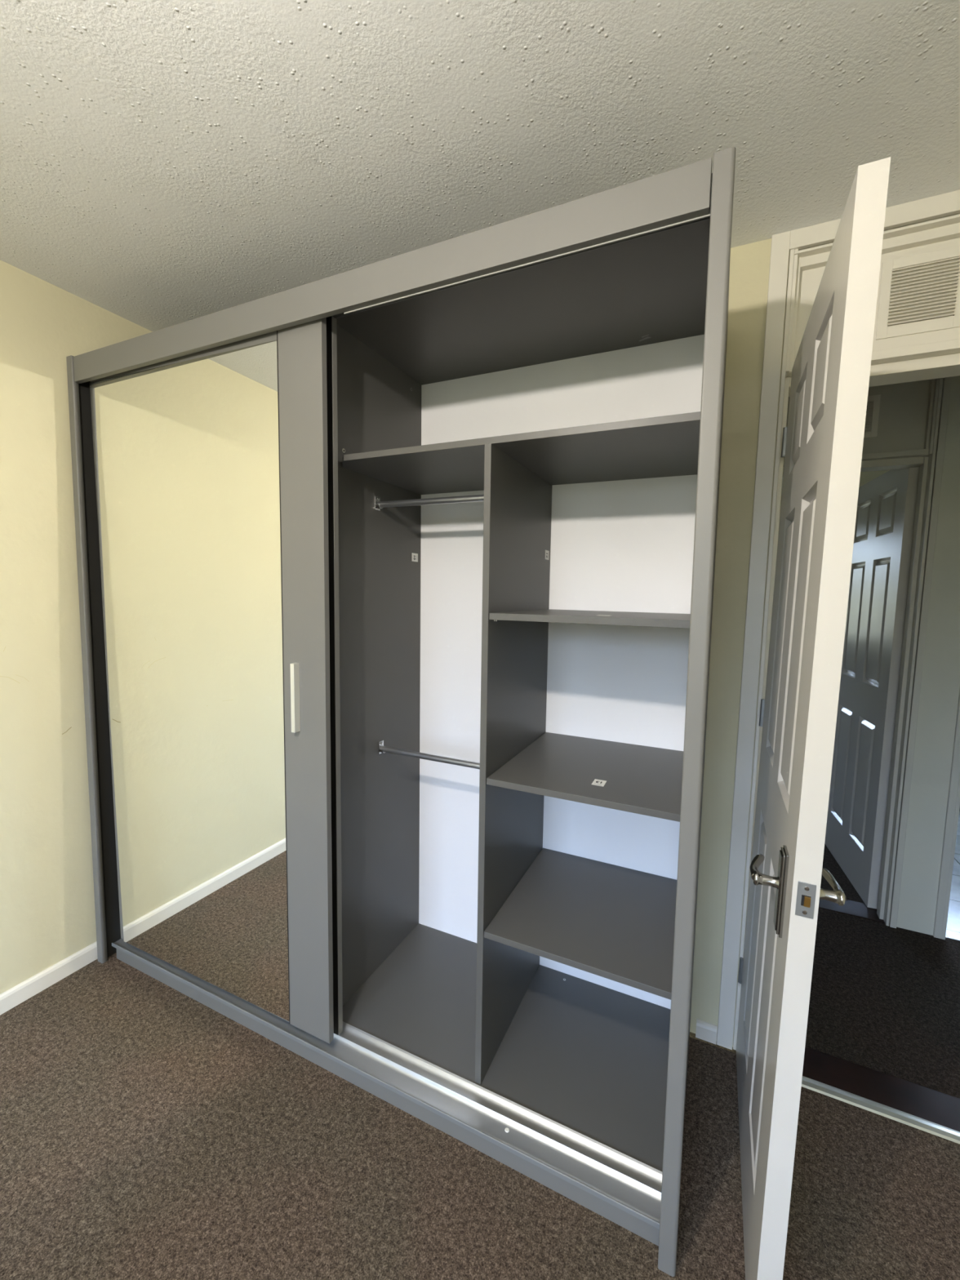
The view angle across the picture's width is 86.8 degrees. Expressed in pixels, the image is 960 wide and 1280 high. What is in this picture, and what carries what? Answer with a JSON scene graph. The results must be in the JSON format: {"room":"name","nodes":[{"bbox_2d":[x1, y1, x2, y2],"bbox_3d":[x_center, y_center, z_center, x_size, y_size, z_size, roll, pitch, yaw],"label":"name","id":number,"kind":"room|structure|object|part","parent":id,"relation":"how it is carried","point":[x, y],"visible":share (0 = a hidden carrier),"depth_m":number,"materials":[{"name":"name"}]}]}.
{"room":"bedroom","nodes":[
{"label":"bedroom","id":0,"kind":"room"},
{"bbox_2d":[0,259,152,994],"bbox_3d":[-2.003,0.102,0.648,0.120,2.350,4.089,4,6,25],"label":"wall","id":1,"kind":"structure","parent":0,"point":[47,913],"depth_m":1.68,"materials":[{"name":"beige paint"}]},
{"bbox_2d":[0,941,97,1014],"bbox_3d":[-1.967,1.245,0.724,0.014,0.060,3.849,4,6,25],"label":"baseboard","id":2,"kind":"structure","parent":1,"relation":"attached to","point":[15,996],"depth_m":1.74,"materials":[{"name":"beige"}]},
{"bbox_2d":[0,0,959,331],"bbox_3d":[-0.563,-1.049,-0.167,3.283,0.150,4.009,4,6,25],"label":"ceiling","id":3,"kind":"structure","parent":0,"point":[164,163],"depth_m":1.05,"materials":[{"name":"white paint"}]},
{"bbox_2d":[0,952,959,1279],"bbox_3d":[-0.627,1.442,0.033,3.283,0.150,3.948,4,6,25],"label":"floor","id":4,"kind":"structure","parent":0,"point":[148,1132],"depth_m":1.20,"materials":[{"name":"brown carpet"}]},
{"bbox_2d":[66,146,735,1276],"bbox_3d":[-0.356,0.148,1.649,2.014,2.144,0.646,4,6,25],"label":"wardrobe","id":5,"kind":"object","parent":4,"relation":"on","point":[395,575],"visible":1,"depth_m":1.51,"materials":[{"name":"grey wood"}]},
{"bbox_2d":[89,340,288,1021],"bbox_3d":[-0.937,0.141,1.605,0.866,1.962,0.009,4,6,25],"label":"mirror","id":6,"kind":"object","parent":5,"relation":"on","point":[189,448],"depth_m":1.56,"materials":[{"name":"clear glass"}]},
{"bbox_3d":[-0.932,0.121,1.611,0.869,1.995,0.020,4,6,25],"label":"sliding door","id":7,"kind":"part","parent":5,"relation":"part of","materials":[{"name":"mirror"}]},
{"bbox_3d":[-0.506,0.158,1.391,0.015,0.190,0.021,4,6,25],"label":"bar handle","id":8,"kind":"part","parent":5,"relation":"part of","materials":[{"name":"white metal"}]},
{"bbox_3d":[-0.847,0.132,1.615,0.998,2.014,0.008,4,6,25],"label":"backing panel","id":9,"kind":"part","parent":5,"relation":"part of","materials":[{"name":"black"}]},
{"bbox_3d":[-0.843,0.131,1.625,1.001,2.018,0.024,4,6,25],"label":"sliding door","id":10,"kind":"part","parent":5,"relation":"part of","materials":[{"name":"grey plastic"}]},
{"bbox_3d":[-0.341,0.119,1.716,0.034,2.066,0.503,4,6,25],"label":"panel","id":11,"kind":"part","parent":5,"relation":"part of","materials":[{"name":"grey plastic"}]},
{"bbox_3d":[-0.118,0.384,1.629,0.478,0.020,0.020,4,6,25],"label":"hanging rail","id":12,"kind":"part","parent":5,"relation":"part of","materials":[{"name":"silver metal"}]},
{"bbox_3d":[-0.114,-0.424,1.544,0.478,0.020,0.020,4,6,25],"label":"hanging rail","id":13,"kind":"part","parent":5,"relation":"part of","materials":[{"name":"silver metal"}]},
{"bbox_3d":[-0.344,1.157,1.794,1.962,0.016,0.504,4,6,25],"label":"floor panel","id":14,"kind":"part","parent":5,"relation":"part of","materials":[{"name":"grey plastic"}]},
{"bbox_2d":[342,411,700,494],"bbox_3d":[0.124,-0.500,1.450,0.986,0.016,0.495,4,6,25],"label":"shelf","id":15,"kind":"object","parent":5,"relation":"attached to","point":[659,449],"depth_m":1.36,"materials":[{"name":"grey wood"}]},
{"bbox_3d":[-0.328,-0.914,1.584,1.962,0.016,0.577,4,6,25],"label":"panel","id":16,"kind":"part","parent":5,"relation":"part of","materials":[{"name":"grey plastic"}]},
{"bbox_3d":[-0.221,0.110,1.935,1.978,2.113,0.009,4,6,25],"label":"panel","id":17,"kind":"part","parent":5,"relation":"part of","materials":[{"name":"white wood"}]},
{"bbox_2d":[484,848,676,999],"bbox_3d":[0.334,0.767,1.451,0.482,0.016,0.495,4,6,25],"label":"shelf","id":18,"kind":"object","parent":5,"relation":"attached to","point":[608,918],"depth_m":1.39,"materials":[{"name":"grey wood"}]},
{"bbox_2d":[486,732,683,822],"bbox_3d":[0.340,0.356,1.416,0.482,0.016,0.495,4,6,25],"label":"shelf","id":19,"kind":"object","parent":5,"relation":"attached to","point":[637,776],"depth_m":1.35,"materials":[{"name":"grey wood"}]},
{"bbox_2d":[488,608,690,628],"bbox_3d":[0.346,-0.063,1.380,0.482,0.016,0.495,4,6,25],"label":"shelf","id":20,"kind":"object","parent":5,"relation":"attached to","point":[665,618],"depth_m":1.23,"materials":[{"name":"grey wood"}]},
{"bbox_3d":[0.543,0.212,1.242,0.032,2.128,0.629,4,6,25],"label":"panel","id":21,"kind":"part","parent":5,"relation":"part of","materials":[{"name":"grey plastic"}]},
{"bbox_2d":[801,1075,959,1143],"bbox_3d":[1.111,1.279,1.372,0.720,0.011,0.036,4,6,25],"label":"trim","id":22,"kind":"structure","parent":4,"relation":"on","point":[935,1129],"depth_m":1.38,"materials":[{"name":"silver metal"}]},
{"bbox_2d":[689,238,790,1046],"bbox_3d":[0.324,0.050,1.749,3.163,2.350,0.120,4,6,25],"label":"wall","id":23,"kind":"structure","parent":0,"point":[749,264],"depth_m":1.48,"materials":[{"name":"beige paint"}]},
{"bbox_2d":[695,1018,717,1044],"bbox_3d":[1.132,1.253,1.393,0.994,0.052,0.014,4,6,25],"label":"baseboard","id":24,"kind":"structure","parent":23,"relation":"attached to","point":[705,1031],"depth_m":1.58,"materials":[{"name":"beige"}]},
{"bbox_2d":[736,156,890,1279],"bbox_3d":[0.675,0.289,1.127,0.143,1.981,0.723,4,6,25],"label":"door","id":25,"kind":"structure","parent":23,"relation":"in","point":[823,437],"depth_m":0.86,"materials":[{"name":"white painted wood"},{"name":"satin nickel"}]},
{"bbox_3d":[0.525,0.426,0.938,0.046,0.025,0.095,4,6,25],"label":"lever handle","id":26,"kind":"part","parent":25,"relation":"part of","materials":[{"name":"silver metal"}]},
{"bbox_3d":[0.522,0.417,0.814,0.026,0.057,0.002,4,6,25],"label":"latch plate","id":27,"kind":"part","parent":25,"relation":"part of","materials":[{"name":"silver metal"}]},
{"bbox_3d":[0.612,0.434,0.897,0.046,0.025,0.095,4,6,25],"label":"lever handle","id":28,"kind":"part","parent":25,"relation":"part of","materials":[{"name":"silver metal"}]},
{"bbox_2d":[716,189,959,1049],"bbox_3d":[1.164,0.104,1.351,0.835,2.350,0.134,4,6,25],"label":"trim","id":29,"kind":"structure","parent":23,"relation":"attached to","point":[931,224],"depth_m":1.38,"materials":[{"name":"beige wood"}]},
{"bbox_2d":[802,1046,959,1131],"bbox_3d":[1.134,1.283,1.446,0.724,0.023,0.120,4,6,25],"label":"door threshold","id":30,"kind":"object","parent":23,"relation":"attached to","point":[941,1108],"depth_m":1.44,"materials":[{"name":"brown wood"}]},
{"bbox_2d":[875,246,959,340],"bbox_3d":[1.110,-0.869,1.273,0.176,0.189,0.012,4,6,25],"label":"air vent","id":31,"kind":"object","parent":23,"relation":"attached to","point":[883,331],"visible":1,"depth_m":1.27,"materials":[{"name":"beige"}]},
{"bbox_3d":[1.110,-0.872,1.272,0.134,0.139,0.012,4,6,25],"label":"louvre panel","id":32,"kind":"part","parent":31,"relation":"part of","materials":[{"name":"beige plastic"}]},
{"bbox_2d":[689,808,959,1098],"bbox_3d":[1.963,1.196,3.314,4.900,0.150,3.975,4,6,25],"label":"floor","id":33,"kind":"structure","parent":0,"point":[886,999],"depth_m":1.79,"materials":[{"name":"brown carpet"}]},
{"bbox_2d":[858,470,915,857],"bbox_3d":[2.556,-0.056,3.416,0.075,2.350,2.865,4,6,25],"label":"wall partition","id":34,"kind":"structure","parent":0,"point":[865,477],"depth_m":3.28,"materials":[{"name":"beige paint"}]},
{"bbox_2d":[889,375,959,935],"bbox_3d":[1.540,0.030,2.244,4.900,2.350,0.125,4,6,25],"label":"wall","id":35,"kind":"structure","parent":0,"point":[940,676],"depth_m":2.05,"materials":[{"name":"beige paint"}]},
{"bbox_2d":[818,898,884,923],"bbox_3d":[1.450,1.203,2.394,0.735,0.023,0.132,4,6,25],"label":"trim","id":36,"kind":"structure","parent":35,"relation":"attached to","point":[851,908],"depth_m":2.28,"materials":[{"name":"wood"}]},
{"bbox_2d":[782,376,951,928],"bbox_3d":[1.464,0.026,2.269,0.781,2.350,0.134,4,6,25],"label":"trim","id":37,"kind":"structure","parent":35,"relation":"attached to","point":[909,415],"depth_m":2.07,"materials":[{"name":"grey paint"}]},
{"bbox_2d":[824,466,919,908],"bbox_3d":[1.900,0.200,2.521,0.036,1.964,0.700,3,6,19],"label":"door","id":38,"kind":"structure","parent":35,"relation":"in","point":[885,519],"depth_m":2.38,"materials":[{"name":"grey wood"}]},
{"bbox_2d":[863,394,880,438],"bbox_3d":[1.560,-0.926,2.122,0.174,0.167,0.012,4,6,25],"label":"air vent","id":39,"kind":"object","parent":35,"relation":"attached to","point":[876,398],"visible":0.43,"depth_m":2.09,"materials":[{"name":"beige plastic"}]},
{"bbox_3d":[1.560,-0.927,2.122,0.132,0.122,0.012,4,6,25],"label":"louvre panel","id":40,"kind":"part","parent":39,"relation":"part of","materials":[{"name":"black"}]},
{"bbox_2d":[933,688,959,939],"bbox_3d":[2.306,0.243,1.895,0.834,2.020,0.137,4,6,25],"label":"trim","id":41,"kind":"structure","parent":35,"relation":"attached to","point":[953,797],"depth_m":2.06,"materials":[{"name":"grey paint"}]}
]}

